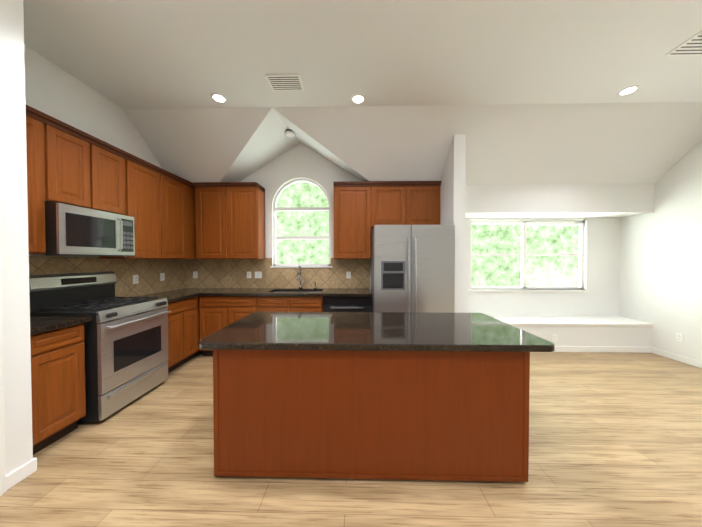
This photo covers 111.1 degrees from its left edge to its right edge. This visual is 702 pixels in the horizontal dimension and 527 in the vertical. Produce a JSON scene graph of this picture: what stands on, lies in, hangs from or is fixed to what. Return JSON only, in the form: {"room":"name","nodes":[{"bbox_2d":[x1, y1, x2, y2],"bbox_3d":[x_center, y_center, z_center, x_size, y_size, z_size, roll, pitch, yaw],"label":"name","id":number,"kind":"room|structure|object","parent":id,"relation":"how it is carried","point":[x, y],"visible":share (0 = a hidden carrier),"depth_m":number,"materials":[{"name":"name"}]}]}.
{"room":"kitchen","nodes":[
{"label":"kitchen","id":0,"kind":"room"},
{"bbox_2d":[0,0,32,474],"bbox_3d":[-2.283,-0.434,-0.938,0.120,3.795,5.110,0,1,1],"label":"wall","id":1,"kind":"structure","parent":0,"point":[15,300],"depth_m":1.54,"materials":[{"name":"white paint"}]},
{"bbox_2d":[0,225,6,495],"bbox_3d":[-2.229,0.236,0.977,0.151,2.395,1.020,0,1,1],"label":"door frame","id":2,"kind":"structure","parent":1,"relation":"attached to","point":[3,489],"depth_m":1.48,"materials":[{"name":"white wood"}]},
{"bbox_2d":[10,457,36,474],"bbox_3d":[-2.314,1.378,1.653,0.313,0.090,0.013,0,1,1],"label":"baseboard","id":3,"kind":"structure","parent":1,"relation":"attached to","point":[30,467],"depth_m":1.61,"materials":[{"name":"white wood"}]},
{"bbox_2d":[24,45,182,295],"bbox_3d":[-2.936,-0.497,3.081,0.150,3.795,3.140,0,1,1],"label":"wall","id":4,"kind":"structure","parent":0,"point":[55,91],"depth_m":2.53,"materials":[{"name":"white paint"}]},
{"bbox_2d":[26,105,49,253],"bbox_3d":[-2.719,-0.657,1.843,0.326,1.155,0.358,0,1,1],"label":"upper cabinet","id":5,"kind":"object","parent":4,"relation":"attached to","point":[37,122],"depth_m":1.96,"materials":[{"name":"brown wood"}]},
{"bbox_2d":[50,117,93,208],"bbox_3d":[-2.712,-0.885,2.192,0.326,0.710,0.347,0,1,1],"label":"upper cabinet","id":6,"kind":"object","parent":4,"relation":"attached to","point":[71,150],"depth_m":2.19,"materials":[{"name":"brown wood"}]},
{"bbox_2d":[39,203,134,256],"bbox_3d":[-2.636,-0.294,2.373,0.472,0.442,0.690,0,1,1],"label":"microwave","id":7,"kind":"object","parent":6,"relation":"attached to","point":[71,230],"visible":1,"depth_m":2.23,"materials":[{"name":"silver metal"}]},
{"bbox_2d":[29,256,186,298],"bbox_3d":[-2.859,0.180,2.909,0.012,0.514,2.458,0,1,1],"label":"backsplash","id":8,"kind":"structure","parent":4,"relation":"attached to","point":[147,271],"depth_m":3.07,"materials":[{"name":"tile"}]},
{"bbox_2d":[133,275,138,283],"bbox_3d":[-2.842,0.209,3.180,0.010,0.115,0.075,0,1,1],"label":"electrical outlet","id":9,"kind":"object","parent":8,"relation":"attached to","point":[135,279],"visible":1,"depth_m":3.17,"materials":[{"name":"white plastic"}]},
{"bbox_2d":[160,273,164,280],"bbox_3d":[-2.833,0.202,3.620,0.010,0.115,0.075,0,1,1],"label":"electrical outlet","id":10,"kind":"object","parent":8,"relation":"attached to","point":[162,276],"visible":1,"depth_m":3.62,"materials":[{"name":"white plastic"}]},
{"bbox_2d":[94,137,129,215],"bbox_3d":[-2.705,-0.891,2.539,0.326,0.710,0.347,0,1,1],"label":"upper cabinet","id":11,"kind":"object","parent":4,"relation":"attached to","point":[110,195],"depth_m":2.54,"materials":[{"name":"brown wood"}]},
{"bbox_2d":[98,153,161,258],"bbox_3d":[-2.697,-0.655,2.965,0.326,1.195,0.499,0,1,1],"label":"upper cabinet","id":12,"kind":"object","parent":4,"relation":"attached to","point":[143,179],"depth_m":2.96,"materials":[{"name":"brown wood"}]},
{"bbox_2d":[162,169,189,258],"bbox_3d":[-2.687,-0.662,3.449,0.326,1.195,0.469,0,1,1],"label":"upper cabinet","id":13,"kind":"object","parent":4,"relation":"attached to","point":[175,216],"depth_m":3.44,"materials":[{"name":"brown wood"}]},
{"bbox_2d":[240,143,372,291],"bbox_3d":[-0.722,-0.514,4.166,4.234,3.795,0.140,0,1,1],"label":"wall","id":14,"kind":"structure","parent":0,"point":[298,161],"depth_m":4.08,"materials":[{"name":"white paint"}]},
{"bbox_2d":[194,182,225,258],"bbox_3d":[-2.206,-0.670,3.957,0.515,1.195,0.326,0,1,1],"label":"upper cabinet","id":15,"kind":"object","parent":14,"relation":"attached to","point":[209,197],"depth_m":3.80,"materials":[{"name":"brown wood"}]},
{"bbox_2d":[226,182,265,258],"bbox_3d":[-1.706,-0.670,3.947,0.485,1.195,0.326,0,1,1],"label":"upper cabinet","id":16,"kind":"object","parent":14,"relation":"attached to","point":[245,201],"depth_m":3.79,"materials":[{"name":"brown wood"}]},
{"bbox_2d":[186,258,369,287],"bbox_3d":[-1.254,0.162,4.111,3.148,0.514,0.012,0,1,1],"label":"backsplash","id":17,"kind":"structure","parent":14,"relation":"attached to","point":[222,273],"depth_m":4.11,"materials":[{"name":"tile"}]},
{"bbox_2d":[193,271,197,277],"bbox_3d":[-2.670,0.194,4.129,0.075,0.115,0.010,0,1,1],"label":"electrical outlet","id":18,"kind":"object","parent":17,"relation":"attached to","point":[195,274],"visible":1,"depth_m":4.13,"materials":[{"name":"white plastic"}]},
{"bbox_2d":[255,272,261,277],"bbox_3d":[-1.580,0.195,4.107,0.120,0.115,0.010,0,1,1],"label":"electrical outlet","id":19,"kind":"object","parent":17,"relation":"attached to","point":[258,274],"visible":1,"depth_m":4.11,"materials":[{"name":"white plastic"}]},
{"bbox_2d":[346,272,350,277],"bbox_3d":[-0.041,0.195,4.075,0.075,0.115,0.010,0,1,1],"label":"electrical outlet","id":20,"kind":"object","parent":17,"relation":"attached to","point":[348,274],"visible":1,"depth_m":4.07,"materials":[{"name":"white plastic"}]},
{"bbox_2d":[270,179,331,267],"bbox_3d":[-0.844,-0.693,4.133,1.060,1.525,0.125,0,1,1],"label":"window","id":21,"kind":"structure","parent":14,"relation":"in","point":[298,237],"depth_m":4.15,"materials":[{"name":"white"}]},
{"bbox_2d":[333,181,372,258],"bbox_3d":[0.023,-0.669,3.911,0.585,1.195,0.326,0,1,1],"label":"upper cabinet","id":22,"kind":"object","parent":14,"relation":"attached to","point":[362,209],"depth_m":3.75,"materials":[{"name":"brown wood"}]},
{"bbox_2d":[373,181,404,227],"bbox_3d":[0.583,-0.919,3.896,0.535,0.695,0.326,0,1,1],"label":"upper cabinet","id":23,"kind":"object","parent":14,"relation":"attached to","point":[388,196],"depth_m":3.73,"materials":[{"name":"brown wood"}]},
{"bbox_2d":[405,181,440,224],"bbox_3d":[1.118,-0.919,3.885,0.536,0.695,0.326,0,1,1],"label":"upper cabinet","id":24,"kind":"object","parent":14,"relation":"attached to","point":[422,198],"depth_m":3.72,"materials":[{"name":"brown wood"}]},
{"bbox_2d":[0,352,701,526],"bbox_3d":[0.855,1.492,0.439,8.140,0.100,8.530,0,1,1],"label":"floor","id":25,"kind":"structure","parent":0,"point":[615,439],"depth_m":1.61,"materials":[{"name":"brown wood"}]},
{"bbox_2d":[30,323,85,454],"bbox_3d":[-2.574,0.961,1.878,0.616,0.918,0.385,0,1,1],"label":"base cabinet","id":26,"kind":"object","parent":25,"relation":"on","point":[58,383],"depth_m":1.86,"materials":[{"name":"brown wood"}]},
{"bbox_2d":[30,316,91,334],"bbox_3d":[-2.556,0.476,1.878,0.651,0.043,0.400,0,1,1],"label":"countertop","id":27,"kind":"structure","parent":26,"relation":"on","point":[39,324],"depth_m":1.90,"materials":[{"name":"black stone"}]},
{"bbox_2d":[29,271,170,422],"bbox_3d":[-2.488,0.755,2.479,0.764,1.310,0.755,0,1,1],"label":"range","id":28,"kind":"object","parent":25,"relation":"on","point":[126,349],"visible":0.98,"depth_m":2.31,"materials":[{"name":"silver metal"}]},
{"bbox_2d":[167,296,201,372],"bbox_3d":[-2.547,0.940,3.194,0.616,0.918,0.659,0,1,1],"label":"base cabinet","id":29,"kind":"object","parent":25,"relation":"on","point":[183,316],"depth_m":3.22,"materials":[{"name":"brown wood"}]},
{"bbox_2d":[198,296,202,352],"bbox_3d":[-2.534,0.930,3.837,0.616,0.918,0.628,0,1,1],"label":"base cabinet","id":30,"kind":"object","parent":25,"relation":"on","point":[198,296],"depth_m":3.56,"materials":[{"name":"brown wood"}]},
{"bbox_2d":[127,293,199,302],"bbox_3d":[-2.526,0.456,3.167,0.660,0.043,0.621,0,1,1],"label":"countertop","id":31,"kind":"structure","parent":30,"relation":"on","point":[171,297],"depth_m":3.26,"materials":[{"name":"black stone"}]},
{"bbox_2d":[159,288,371,296],"bbox_3d":[-1.269,0.446,3.790,3.148,0.043,0.657,0,1,1],"label":"countertop","id":32,"kind":"structure","parent":30,"relation":"on","point":[340,292],"depth_m":3.67,"materials":[{"name":"black stone"}]},
{"bbox_2d":[297,265,305,288],"bbox_3d":[-0.817,0.223,3.958,0.119,0.396,0.218,0,1,1],"label":"sink faucet","id":33,"kind":"object","parent":32,"relation":"on","point":[300,285],"visible":1,"depth_m":4.02,"materials":[{"name":"silver metal"}]},
{"bbox_2d":[199,296,274,355],"bbox_3d":[-1.786,0.930,3.828,0.876,0.918,0.616,0,1,1],"label":"base cabinet","id":34,"kind":"object","parent":25,"relation":"on","point":[217,313],"depth_m":3.52,"materials":[{"name":"brown wood"}]},
{"bbox_2d":[323,296,371,311],"bbox_3d":[-0.051,0.931,3.778,0.712,0.918,0.646,0,1,1],"label":"dishwasher","id":35,"kind":"object","parent":25,"relation":"on","point":[344,304],"visible":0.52,"depth_m":3.47,"materials":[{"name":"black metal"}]},
{"bbox_2d":[213,350,529,481],"bbox_3d":[0.126,0.985,1.946,2.048,0.868,0.771,0,1,1],"label":"kitchen island","id":36,"kind":"object","parent":25,"relation":"on","point":[432,415],"visible":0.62,"depth_m":1.57,"materials":[{"name":"brown wood"}]},
{"bbox_2d":[198,312,554,351],"bbox_3d":[0.154,0.524,1.986,2.315,0.044,0.935,0,1,1],"label":"island countertop","id":37,"kind":"structure","parent":36,"relation":"on","point":[397,331],"depth_m":1.74,"materials":[{"name":"stone"}]},
{"bbox_2d":[371,225,454,312],"bbox_3d":[0.847,0.438,3.598,1.055,1.910,0.954,0,1,1],"label":"fridge","id":38,"kind":"object","parent":25,"relation":"on","point":[412,268],"visible":0.62,"depth_m":3.18,"materials":[{"name":"silver metal"}]},
{"bbox_2d":[491,316,653,346],"bbox_3d":[3.123,1.158,4.011,3.150,0.456,0.485,0,1,1],"label":"bench","id":39,"kind":"object","parent":25,"relation":"on","point":[618,331],"visible":0.5,"depth_m":3.78,"materials":[{"name":"white paint"}]},
{"bbox_2d":[552,334,556,341],"bbox_3d":[3.204,1.170,3.788,0.075,0.115,0.010,0,1,1],"label":"outlet","id":40,"kind":"object","parent":39,"relation":"attached to","point":[554,337],"visible":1,"depth_m":3.79,"materials":[{"name":"white plastic"}]},
{"bbox_2d":[553,346,650,352],"bbox_3d":[3.099,1.345,3.789,3.110,0.090,0.016,0,1,1],"label":"baseboard","id":41,"kind":"structure","parent":39,"relation":"attached to","point":[557,348],"depth_m":3.77,"materials":[{"name":"white wood"}]},
{"bbox_2d":[23,0,701,184],"bbox_3d":[0.854,-1.332,0.320,7.940,1.366,8.180,0,1,1],"label":"ceiling","id":42,"kind":"structure","parent":0,"point":[520,92],"depth_m":2.55,"materials":[{"name":"white paint"}]},
{"bbox_2d":[211,93,226,102],"bbox_3d":[-1.546,-1.936,2.820,0.170,0.008,0.170,0,1,1],"label":"recessed light","id":43,"kind":"object","parent":42,"relation":"in","point":[218,97],"visible":1,"depth_m":2.81,"materials":[{"name":"white glass"}]},
{"bbox_2d":[265,74,303,90],"bbox_3d":[-0.701,-1.930,2.573,0.360,0.013,0.220,0,1,1],"label":"ceiling vent","id":44,"kind":"object","parent":42,"relation":"in","point":[284,82],"visible":0.98,"depth_m":2.56,"materials":[{"name":"white metal"}]},
{"bbox_2d":[285,128,294,137],"bbox_3d":[-0.910,-1.959,3.607,0.148,0.087,0.148,0,1,1],"label":"smoke detector","id":45,"kind":"object","parent":42,"relation":"attached to","point":[290,133],"visible":0.85,"depth_m":3.56,"materials":[{"name":"white plastic"}]},
{"bbox_2d":[351,94,364,103],"bbox_3d":[0.085,-1.937,2.837,0.170,0.008,0.170,0,1,1],"label":"recessed light","id":46,"kind":"object","parent":42,"relation":"in","point":[357,98],"visible":1,"depth_m":2.82,"materials":[{"name":"white glass"}]},
{"bbox_2d":[617,85,639,95],"bbox_3d":[3.103,-1.934,2.696,0.170,0.008,0.170,0,1,1],"label":"recessed light","id":47,"kind":"object","parent":42,"relation":"in","point":[627,90],"visible":1,"depth_m":2.69,"materials":[{"name":"white glass"}]},
{"bbox_2d":[665,30,701,55],"bbox_3d":[3.150,-1.922,2.095,0.500,0.013,0.260,0,1,1],"label":"ceiling vent","id":48,"kind":"object","parent":42,"relation":"in","point":[692,46],"visible":0.98,"depth_m":2.15,"materials":[{"name":"white metal"}]},
{"bbox_2d":[440,134,465,312],"bbox_3d":[1.465,-0.507,3.757,0.156,3.795,1.050,0,1,1],"label":"wall","id":49,"kind":"structure","parent":0,"point":[452,194],"depth_m":3.24,"materials":[{"name":"white paint"}]},
{"bbox_2d":[465,217,620,315],"bbox_3d":[3.130,-0.516,4.298,3.150,3.795,0.140,0,1,1],"label":"wall","id":50,"kind":"structure","parent":0,"point":[602,246],"depth_m":4.23,"materials":[{"name":"white paint"}]},
{"bbox_2d":[468,221,589,291],"bbox_3d":[3.119,-0.133,4.269,2.090,1.250,0.130,0,1,1],"label":"window","id":51,"kind":"structure","parent":50,"relation":"in","point":[523,254],"depth_m":4.29,"materials":[{"name":"white"}]},
{"bbox_2d":[527,223,582,286],"bbox_3d":[3.601,-0.150,4.256,0.945,1.125,0.025,0,1,1],"label":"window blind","id":52,"kind":"object","parent":51,"relation":"attached to","point":[553,270],"visible":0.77,"depth_m":4.25,"materials":[{"name":"white plastic"}]},
{"bbox_2d":[465,184,653,217],"bbox_3d":[3.124,-1.099,3.989,3.150,0.600,0.460,0,1,1],"label":"soffit","id":53,"kind":"structure","parent":0,"point":[559,201],"depth_m":3.76,"materials":[{"name":"white paint"}]},
{"bbox_2d":[619,139,701,361],"bbox_3d":[4.701,-0.456,0.430,0.150,3.795,8.130,0,1,1],"label":"wall","id":54,"kind":"structure","parent":0,"point":[661,270],"depth_m":3.54,"materials":[{"name":"white paint"}]},
{"bbox_2d":[651,347,701,367],"bbox_3d":[4.611,1.403,0.081,0.016,0.090,7.370,0,1,1],"label":"baseboard","id":55,"kind":"structure","parent":54,"relation":"attached to","point":[693,362],"depth_m":3.45,"materials":[{"name":"white wood"}]},
{"bbox_2d":[676,333,683,341],"bbox_3d":[4.682,1.055,3.430,0.010,0.115,0.075,0,1,1],"label":"electrical outlet","id":56,"kind":"object","parent":54,"relation":"attached to","point":[679,337],"visible":1,"depth_m":3.43,"materials":[{"name":"white plastic"}]},
{"label":"outside","id":57,"kind":"structure","parent":0,"visible":0},
{"bbox_2d":[276,182,328,263],"bbox_3d":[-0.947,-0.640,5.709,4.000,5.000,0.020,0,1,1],"label":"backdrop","id":58,"kind":"structure","parent":57,"point":[288,198],"depth_m":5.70,"materials":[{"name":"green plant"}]},
{"bbox_2d":[472,224,578,286],"bbox_3d":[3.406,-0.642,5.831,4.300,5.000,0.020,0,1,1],"label":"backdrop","id":59,"kind":"structure","parent":57,"point":[515,229],"depth_m":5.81,"materials":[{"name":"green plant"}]}
]}

